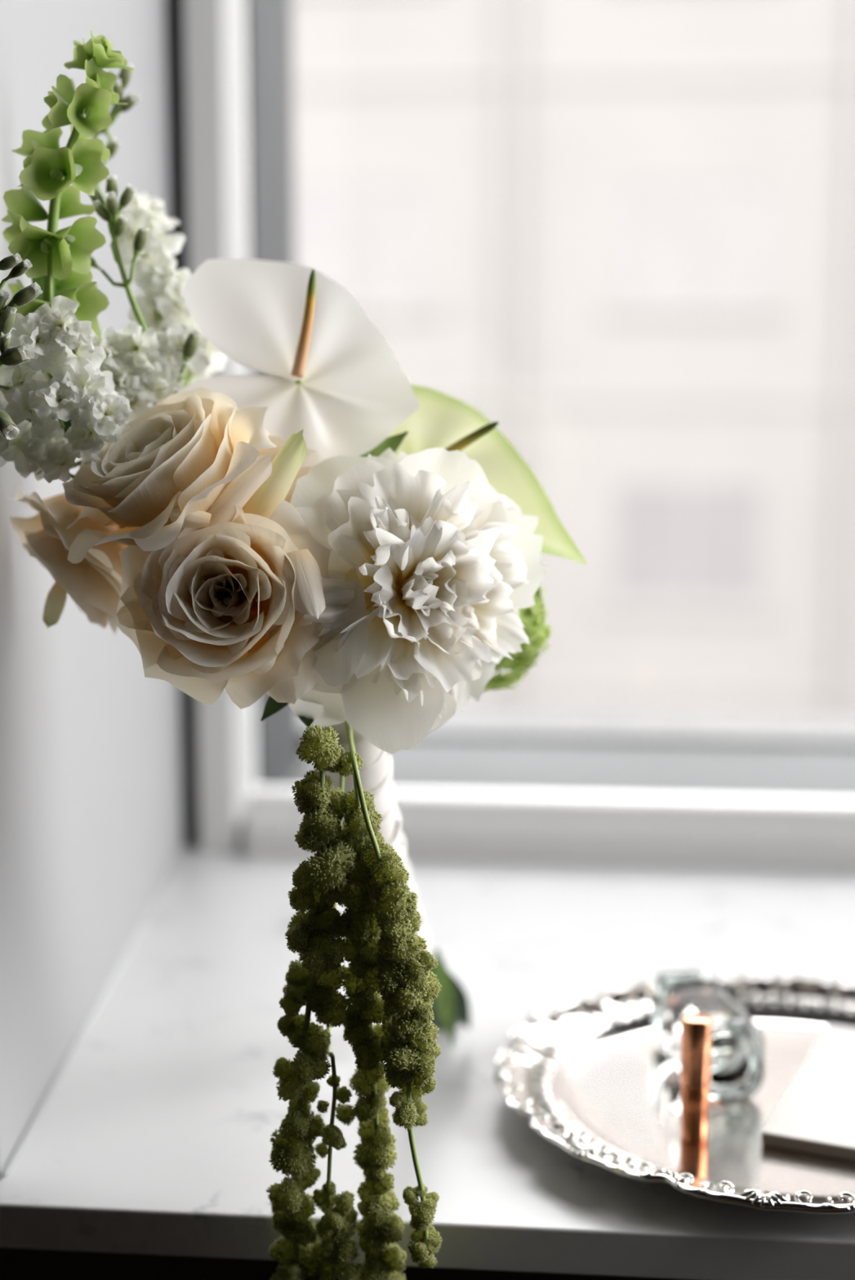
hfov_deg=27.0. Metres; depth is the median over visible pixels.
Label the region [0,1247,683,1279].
wall
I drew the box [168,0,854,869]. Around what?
window
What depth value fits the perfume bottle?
0.95 m
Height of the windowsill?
0.022 m
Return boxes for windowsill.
[0,844,854,1279]
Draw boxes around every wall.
[0,0,186,1179]
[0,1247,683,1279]
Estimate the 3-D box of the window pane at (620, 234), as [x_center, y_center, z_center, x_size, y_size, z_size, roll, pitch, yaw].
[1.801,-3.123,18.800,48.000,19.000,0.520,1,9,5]
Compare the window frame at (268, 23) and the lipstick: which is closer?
the lipstick
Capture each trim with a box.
[0,852,182,1177]
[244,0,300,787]
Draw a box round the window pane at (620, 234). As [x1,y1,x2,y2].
[292,0,854,717]
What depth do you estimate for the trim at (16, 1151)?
1.06 m
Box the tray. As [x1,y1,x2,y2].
[492,974,854,1214]
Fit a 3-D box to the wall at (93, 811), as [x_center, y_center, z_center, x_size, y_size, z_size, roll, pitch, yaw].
[-1.131,-1.073,1.095,1.914,2.622,0.660,1,9,5]
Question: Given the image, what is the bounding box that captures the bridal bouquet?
[0,30,587,1279]
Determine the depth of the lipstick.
0.90 m
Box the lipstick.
[680,1013,711,1142]
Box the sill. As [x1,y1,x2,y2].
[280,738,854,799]
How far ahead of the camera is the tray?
0.95 m
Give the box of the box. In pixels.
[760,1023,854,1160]
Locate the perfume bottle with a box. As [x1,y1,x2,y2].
[652,970,764,1102]
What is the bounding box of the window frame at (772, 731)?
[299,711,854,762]
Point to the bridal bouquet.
(335, 537)

